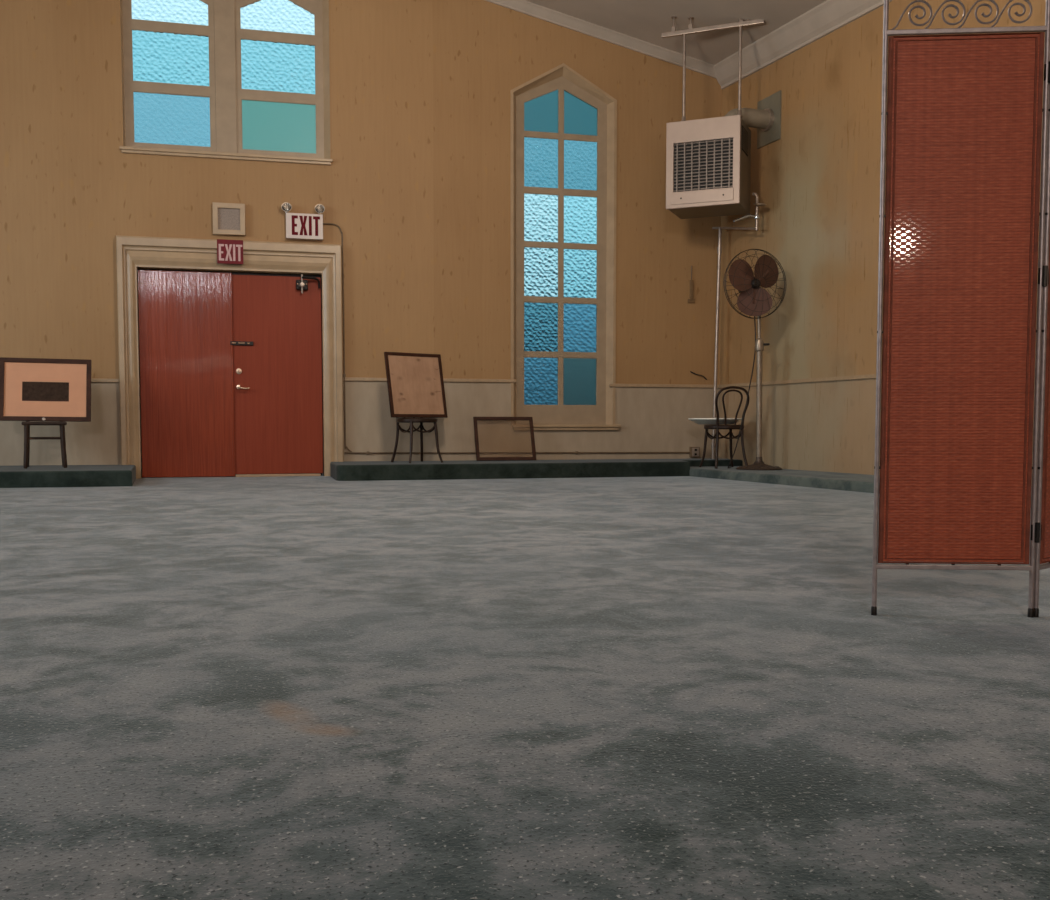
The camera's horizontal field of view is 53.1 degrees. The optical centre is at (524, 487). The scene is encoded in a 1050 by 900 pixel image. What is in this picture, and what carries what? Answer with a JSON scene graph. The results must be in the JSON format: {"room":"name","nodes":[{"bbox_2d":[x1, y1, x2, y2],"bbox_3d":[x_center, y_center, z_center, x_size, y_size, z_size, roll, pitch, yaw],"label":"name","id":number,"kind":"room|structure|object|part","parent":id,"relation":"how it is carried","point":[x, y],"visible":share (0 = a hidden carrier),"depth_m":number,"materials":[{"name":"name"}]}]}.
{"room":"church hall","nodes":[
{"label":"church hall","id":0,"kind":"room"},
{"bbox_2d":[0,465,135,487],"bbox_3d":[-6.251,-0.088,9.299,5.384,0.142,1.446,-1,4,-14],"label":"platform","id":1,"kind":"structure","parent":0,"point":[34,476],"depth_m":9.17,"materials":[{"name":"green carpet"}]},
{"bbox_2d":[21,421,66,468],"bbox_3d":[-4.508,-0.627,9.850,0.380,0.871,0.457,-2,4,-24],"label":"wooden chair","id":2,"kind":"object","parent":1,"relation":"on","point":[27,438],"visible":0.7,"depth_m":9.67,"materials":[{"name":"brown wood"}]},
{"bbox_3d":[-4.569,-0.378,9.615,0.042,0.402,0.057,3,5,43],"label":"leg","id":3,"kind":"part","parent":2,"relation":"part of","materials":[{"name":"brown wood"}]},
{"bbox_3d":[-4.720,-0.630,9.943,0.045,0.865,0.114,-2,4,-31],"label":"leg","id":4,"kind":"part","parent":2,"relation":"part of","materials":[{"name":"brown wood"}]},
{"bbox_3d":[-4.494,-0.604,9.822,0.380,0.035,0.380,-2,4,-24],"label":"seat","id":5,"kind":"part","parent":2,"relation":"part of","materials":[{"name":"brown wood"}]},
{"bbox_2d":[0,357,91,421],"bbox_3d":[-4.513,-0.925,9.886,0.802,0.599,0.146,-1,4,-16],"label":"framed picture","id":6,"kind":"object","parent":2,"relation":"on","point":[31,389],"visible":1,"depth_m":9.89,"materials":[{"name":"paper"}]},
{"bbox_2d":[22,382,68,401],"bbox_3d":[-4.515,-0.908,9.892,0.421,0.201,0.060,-1,4,-14],"label":"print","id":7,"kind":"object","parent":6,"relation":"attached to","point":[31,391],"depth_m":9.89},
{"bbox_3d":[-4.281,-0.386,9.744,0.057,0.402,0.042,0,3,-2],"label":"leg","id":8,"kind":"part","parent":2,"relation":"part of","materials":[{"name":"brown wood"}]},
{"bbox_2d":[0,0,722,477],"bbox_3d":[-3.356,-3.059,10.747,11.800,6.100,0.280,-1,4,-14],"label":"wall","id":9,"kind":"structure","parent":0,"point":[416,185],"depth_m":11.11,"materials":[{"name":"yellow paint"}]},
{"bbox_2d":[91,379,118,381],"bbox_3d":[-6.530,-1.040,9.916,5.080,0.036,0.032,-1,4,-14],"label":"trim","id":10,"kind":"structure","parent":9,"relation":"attached to","point":[92,380],"depth_m":10.49,"materials":[{"name":"paint"}]},
{"bbox_2d":[120,0,332,164],"bbox_3d":[-3.019,-4.283,10.653,2.075,1.885,0.175,-1,4,-14],"label":"window","id":11,"kind":"structure","parent":9,"relation":"in","point":[249,80],"depth_m":10.69,"materials":[{"name":"blue glass"}]},
{"bbox_3d":[-3.013,-3.369,10.683,2.075,0.057,0.125,-1,4,-14],"label":"sill","id":12,"kind":"part","parent":11,"relation":"part of","materials":[{"name":"beige paint"}]},
{"bbox_2d":[212,202,244,235],"bbox_3d":[-3.010,-2.733,10.680,0.318,0.316,0.055,-1,4,-14],"label":"wall speaker","id":13,"kind":"object","parent":9,"relation":"attached to","point":[228,218],"visible":1,"depth_m":10.67,"materials":[{"name":"beige paint"}]},
{"bbox_2d":[218,208,239,229],"bbox_3d":[-3.013,-2.733,10.690,0.236,0.234,0.028,-1,4,-14],"label":"grille","id":14,"kind":"object","parent":13,"relation":"attached to","point":[228,218],"depth_m":10.67,"materials":[{"name":"metal"}]},
{"bbox_2d":[116,235,343,478],"bbox_3d":[-3.010,-1.318,10.853,2.203,2.412,0.285,-1,4,-14],"label":"door","id":15,"kind":"structure","parent":9,"relation":"in","point":[232,379],"depth_m":10.83,"materials":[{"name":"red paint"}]},
{"bbox_2d":[217,239,242,263],"bbox_3d":[-2.993,-2.396,10.661,0.256,0.242,0.040,-1,4,-14],"label":"placard","id":16,"kind":"object","parent":15,"relation":"attached to","point":[228,251],"visible":1,"depth_m":10.64},
{"bbox_3d":[-2.919,-1.044,10.854,0.142,0.060,0.077,-1,4,-14],"label":"handle","id":17,"kind":"part","parent":15,"relation":"part of","materials":[{"name":"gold metal"}]},
{"bbox_3d":[-2.224,-2.143,10.938,0.200,0.115,0.053,-2,4,-27],"label":"closer arm","id":18,"kind":"part","parent":15,"relation":"part of","materials":[{"name":"black metal"}]},
{"bbox_2d":[281,202,324,240],"bbox_3d":[-2.289,-2.751,10.838,0.439,0.363,0.104,-1,4,-14],"label":"exit sign","id":19,"kind":"object","parent":9,"relation":"attached to","point":[299,226],"visible":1,"depth_m":10.81,"materials":[{"name":"white plastic"}]},
{"bbox_2d":[343,377,515,382],"bbox_3d":[-1.012,-1.161,11.302,1.878,0.036,0.032,-1,4,-14],"label":"trim","id":20,"kind":"structure","parent":9,"relation":"attached to","point":[346,378],"depth_m":11.37,"materials":[{"name":"paint"}]},
{"bbox_2d":[323,223,689,453],"bbox_3d":[-0.101,-1.579,11.495,4.125,2.424,0.030,-1,4,-14],"label":"conduit pipe","id":21,"kind":"object","parent":9,"relation":"attached to","point":[344,374],"visible":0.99,"depth_m":11.14,"materials":[{"name":"metal"}]},
{"bbox_2d":[511,63,620,429],"bbox_3d":[0.446,-2.642,11.623,1.260,3.998,0.180,-1,4,-14],"label":"window","id":22,"kind":"structure","parent":9,"relation":"in","point":[564,126],"depth_m":11.67,"materials":[{"name":"blue glass"}]},
{"bbox_3d":[0.457,-0.676,11.718,1.250,0.063,0.130,-1,4,-14],"label":"sill","id":23,"kind":"part","parent":22,"relation":"part of","materials":[{"name":"beige paint"}]},
{"bbox_2d":[485,0,715,77],"bbox_3d":[-0.360,-5.248,11.188,5.430,1.342,0.095,-1,4,-14],"label":"trim","id":24,"kind":"structure","parent":9,"relation":"attached to","point":[523,6],"depth_m":11.51,"materials":[{"name":"paint"}]},
{"bbox_2d":[609,384,717,387],"bbox_3d":[1.596,-1.163,11.960,1.340,0.036,0.032,-1,4,-14],"label":"trim","id":25,"kind":"structure","parent":9,"relation":"attached to","point":[610,385],"depth_m":11.94,"materials":[{"name":"paint"}]},
{"bbox_2d":[688,266,694,302],"bbox_3d":[1.897,-2.320,11.957,0.080,0.420,0.030,-1,4,-14],"label":"wall switch","id":26,"kind":"object","parent":9,"relation":"attached to","point":[691,300],"visible":1,"depth_m":11.95,"materials":[{"name":"brown"}]},
{"bbox_2d":[689,447,699,456],"bbox_3d":[1.951,-0.413,12.068,0.110,0.120,0.063,-1,4,-14],"label":"outlet box","id":27,"kind":"object","parent":9,"relation":"attached to","point":[694,451],"visible":1,"depth_m":12.04,"materials":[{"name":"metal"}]},
{"bbox_3d":[1.957,-0.412,12.043,0.084,0.100,0.006,-1,4,-14],"label":"plate","id":28,"kind":"part","parent":27,"relation":"part of","materials":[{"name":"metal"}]},
{"bbox_2d":[0,474,1049,899],"bbox_3d":[0.490,0.520,2.025,15.500,0.200,19.700,-1,4,-14],"label":"floor","id":29,"kind":"structure","parent":0,"point":[322,687],"depth_m":2.11,"materials":[{"name":"grey carpet"}]},
{"bbox_2d":[871,0,1049,617],"bbox_3d":[1.405,-0.521,2.986,0.839,1.763,0.198,-1,4,-19],"label":"folding screen","id":30,"kind":"object","parent":29,"relation":"on","point":[963,155],"visible":1,"depth_m":2.92,"materials":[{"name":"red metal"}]},
{"bbox_3d":[0.993,-0.518,2.937,0.028,1.763,0.028,0,3,4],"label":"post","id":31,"kind":"part","parent":30,"relation":"part of","materials":[{"name":"grey metal"}]},
{"bbox_3d":[1.209,0.224,2.965,0.432,0.013,0.012,0,3,4],"label":"cross rail","id":32,"kind":"part","parent":30,"relation":"part of","materials":[{"name":"grey metal"}]},
{"bbox_3d":[1.209,-1.252,2.877,0.432,0.013,0.012,0,3,4],"label":"cross rail","id":33,"kind":"part","parent":30,"relation":"part of","materials":[{"name":"grey metal"}]},
{"bbox_3d":[1.424,-0.516,2.905,0.028,1.763,0.028,0,3,4],"label":"post","id":34,"kind":"part","parent":30,"relation":"part of","materials":[{"name":"grey metal"}]},
{"bbox_3d":[1.440,-0.517,2.908,0.028,1.763,0.028,-3,5,-42],"label":"post","id":35,"kind":"part","parent":30,"relation":"part of","materials":[{"name":"grey metal"}]},
{"bbox_3d":[1.601,0.216,3.096,0.432,0.013,0.012,-3,5,-42],"label":"cross rail","id":36,"kind":"part","parent":30,"relation":"part of","materials":[{"name":"grey metal"}]},
{"bbox_3d":[1.601,-0.522,3.052,0.395,1.449,0.007,-3,5,-42],"label":"woven panel","id":37,"kind":"part","parent":30,"relation":"part of","materials":[{"name":"red wicker"}]},
{"bbox_2d":[330,458,742,480],"bbox_3d":[0.242,-0.206,11.152,4.492,0.155,1.016,-1,4,-14],"label":"raised platform","id":38,"kind":"structure","parent":0,"point":[580,468],"depth_m":10.67,"materials":[{"name":"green carpet"}]},
{"bbox_2d":[391,417,442,462],"bbox_3d":[-1.121,-0.691,10.807,0.424,0.864,0.455,-2,4,-35],"label":"bentwood chair","id":39,"kind":"object","parent":38,"relation":"on","point":[411,421],"visible":0.71,"depth_m":10.75,"materials":[{"name":"brown wood"}]},
{"bbox_3d":[-1.346,-0.492,10.864,0.102,0.460,0.030,2,4,24],"label":"leg","id":40,"kind":"part","parent":39,"relation":"part of","materials":[{"name":"brown wood"}]},
{"bbox_3d":[-1.149,-0.461,10.582,0.032,0.431,0.104,0,3,6],"label":"leg","id":41,"kind":"part","parent":39,"relation":"part of","materials":[{"name":"brown wood"}]},
{"bbox_2d":[384,352,447,417],"bbox_3d":[-1.116,-1.054,10.773,0.671,0.663,0.152,-3,4,-38],"label":"framed board","id":42,"kind":"object","parent":39,"relation":"on","point":[415,383],"visible":1,"depth_m":10.76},
{"bbox_3d":[-1.112,-0.697,10.794,0.424,0.048,0.424,-2,4,-35],"label":"seat","id":43,"kind":"part","parent":39,"relation":"part of","materials":[{"name":"brown wood"}]},
{"bbox_3d":[-1.087,-0.503,11.046,0.030,0.460,0.102,0,3,-4],"label":"leg","id":44,"kind":"part","parent":39,"relation":"part of","materials":[{"name":"black wood"}]},
{"bbox_3d":[-0.888,-0.472,10.764,0.104,0.431,0.032,1,4,14],"label":"leg","id":45,"kind":"part","parent":39,"relation":"part of","materials":[{"name":"brown wood"}]},
{"bbox_2d":[473,417,535,460],"bbox_3d":[-0.219,-0.536,11.402,0.661,0.475,0.194,-1,4,-14],"label":"frame","id":46,"kind":"object","parent":38,"relation":"on","point":[478,458],"visible":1,"depth_m":11.38,"materials":[{"name":"brown wood"}]},
{"bbox_2d":[711,192,765,458],"bbox_3d":[2.249,-1.716,11.427,0.372,2.828,0.919,-1,4,-14],"label":"gas pipe","id":47,"kind":"object","parent":38,"relation":"on","point":[756,217],"visible":0.99,"depth_m":11.78,"materials":[{"name":"metal"}]},
{"bbox_3d":[2.294,-2.817,10.980,0.279,0.099,0.034,-2,4,-25],"label":"valve lever","id":48,"kind":"part","parent":47,"relation":"part of","materials":[{"name":"metal"}]},
{"bbox_2d":[526,0,825,64],"bbox_3d":[0.490,-4.403,1.729,15.500,2.177,19.700,-1,4,-14],"label":"ceiling","id":49,"kind":"structure","parent":0,"point":[645,20],"depth_m":10.95,"materials":[{"name":"paint"}]},
{"bbox_2d":[661,16,781,218],"bbox_3d":[2.084,-3.906,11.030,1.180,1.979,0.742,1,4,22],"label":"heater","id":50,"kind":"object","parent":49,"relation":"hanging from","point":[708,160],"visible":1,"depth_m":10.84,"materials":[{"name":"beige metal"}]},
{"bbox_3d":[1.647,-4.245,10.868,0.030,0.918,0.032,1,4,22],"label":"hanger rod","id":51,"kind":"part","parent":50,"relation":"part of","materials":[{"name":"metal"}]},
{"bbox_3d":[1.819,-2.997,10.803,0.655,0.120,0.012,1,4,22],"label":"access panel","id":52,"kind":"part","parent":50,"relation":"part of","materials":[{"name":"beige metal"}]},
{"bbox_2d":[673,137,732,191],"bbox_3d":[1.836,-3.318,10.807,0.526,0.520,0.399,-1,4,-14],"label":"grille","id":53,"kind":"object","parent":50,"relation":"attached to","point":[700,164],"depth_m":10.80,"materials":[{"name":"beige metal"}]},
{"bbox_3d":[1.829,-3.344,10.799,0.768,0.884,0.035,1,4,22],"label":"panel","id":54,"kind":"part","parent":50,"relation":"part of","materials":[{"name":"beige metal"}]},
{"bbox_3d":[1.949,-3.361,11.089,0.756,0.872,0.600,1,4,22],"label":"casing","id":55,"kind":"part","parent":50,"relation":"part of","materials":[{"name":"beige metal"}]},
{"bbox_3d":[2.181,-4.231,10.649,0.030,0.918,0.032,1,4,22],"label":"hanger rod","id":56,"kind":"part","parent":50,"relation":"part of","materials":[{"name":"metal"}]},
{"bbox_2d":[742,126,748,156],"bbox_3d":[2.277,-3.593,10.876,0.197,0.240,0.261,-1,4,-14],"label":"vent","id":57,"kind":"object","parent":50,"relation":"attached to","point":[745,132],"depth_m":10.88,"materials":[{"name":"metal"}]},
{"bbox_3d":[2.570,-3.874,11.059,0.016,0.490,0.425,-1,4,-20],"label":"flue plate","id":58,"kind":"part","parent":50,"relation":"part of","materials":[{"name":"grey metal"}]},
{"bbox_2d":[690,466,1031,492],"bbox_3d":[3.488,0.043,7.592,0.858,0.085,8.610,-1,4,-20],"label":"step","id":59,"kind":"structure","parent":0,"point":[803,478],"depth_m":9.60,"materials":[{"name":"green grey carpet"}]},
{"bbox_2d":[699,386,749,468],"bbox_3d":[2.121,-0.641,11.152,0.424,0.864,0.455,-1,4,-13],"label":"bentwood chair","id":60,"kind":"object","parent":59,"relation":"on","point":[717,426],"visible":0.94,"depth_m":10.99,"materials":[{"name":"brown wood"}]},
{"bbox_3d":[1.925,-0.434,11.304,0.104,0.431,0.032,3,4,36],"label":"leg","id":61,"kind":"part","parent":60,"relation":"part of","materials":[{"name":"brown wood"}]},
{"bbox_2d":[688,418,741,423],"bbox_3d":[2.047,-0.717,11.299,0.580,0.066,0.580,-1,4,-14],"label":"basin","id":62,"kind":"object","parent":60,"relation":"on","point":[695,420],"visible":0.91,"depth_m":11.10,"materials":[{"name":"white ceramic"}]},
{"bbox_3d":[2.004,-0.428,10.968,0.030,0.460,0.102,1,4,18],"label":"leg","id":63,"kind":"part","parent":60,"relation":"part of","materials":[{"name":"brown wood"}]},
{"bbox_3d":[2.117,-0.649,11.167,0.424,0.048,0.424,-1,4,-13],"label":"seat","id":64,"kind":"part","parent":60,"relation":"part of","materials":[{"name":"brown wood"}]},
{"bbox_3d":[2.235,-0.438,11.376,0.032,0.431,0.104,2,4,28],"label":"leg","id":65,"kind":"part","parent":60,"relation":"part of","materials":[{"name":"brown wood"}]},
{"bbox_3d":[2.312,-0.432,11.039,0.030,0.460,0.102,-3,5,-44],"label":"leg","id":66,"kind":"part","parent":60,"relation":"part of","materials":[{"name":"brown wood"}]},
{"bbox_2d":[724,249,785,469],"bbox_3d":[2.342,-1.288,10.674,0.583,2.218,0.706,1,4,18],"label":"pedestal fan","id":67,"kind":"object","parent":59,"relation":"on","point":[753,300],"visible":1,"depth_m":10.52,"materials":[{"name":"metal"}]},
{"bbox_3d":[2.155,-2.120,10.456,0.309,0.329,0.097,-2,4,-28],"label":"blade","id":68,"kind":"part","parent":67,"relation":"part of","materials":[{"name":"brown metal"}]},
{"bbox_3d":[2.213,-1.086,10.881,0.135,1.789,0.445,-1,4,-22],"label":"power cord","id":69,"kind":"part","parent":67,"relation":"part of","materials":[{"name":"black rubber"}]},
{"bbox_3d":[2.300,-1.872,10.522,0.355,0.296,0.025,0,3,0],"label":"blade","id":70,"kind":"part","parent":67,"relation":"part of","materials":[{"name":"brown metal"}]},
{"bbox_3d":[2.424,-2.173,10.537,0.329,0.316,0.074,-2,4,-30],"label":"blade","id":71,"kind":"part","parent":67,"relation":"part of","materials":[{"name":"brown metal"}]},
{"bbox_2d":[718,0,1045,485],"bbox_3d":[5.694,-1.980,3.045,0.200,4.667,19.313,-1,4,-20],"label":"wall","id":72,"kind":"structure","parent":0,"point":[818,184],"depth_m":10.32,"materials":[{"name":"yellow paint"}]},
{"bbox_2d":[718,374,881,387],"bbox_3d":[5.555,-0.637,3.181,0.022,0.036,19.112,-1,4,-20],"label":"trim","id":73,"kind":"structure","parent":72,"relation":"attached to","point":[867,376],"depth_m":10.51,"materials":[{"name":"paint"}]},
{"bbox_2d":[714,0,892,89],"bbox_3d":[5.500,-3.877,2.966,0.160,0.717,19.112,-1,4,-20],"label":"trim","id":74,"kind":"structure","parent":72,"relation":"attached to","point":[828,16],"depth_m":10.49,"materials":[{"name":"paint"}]}
]}

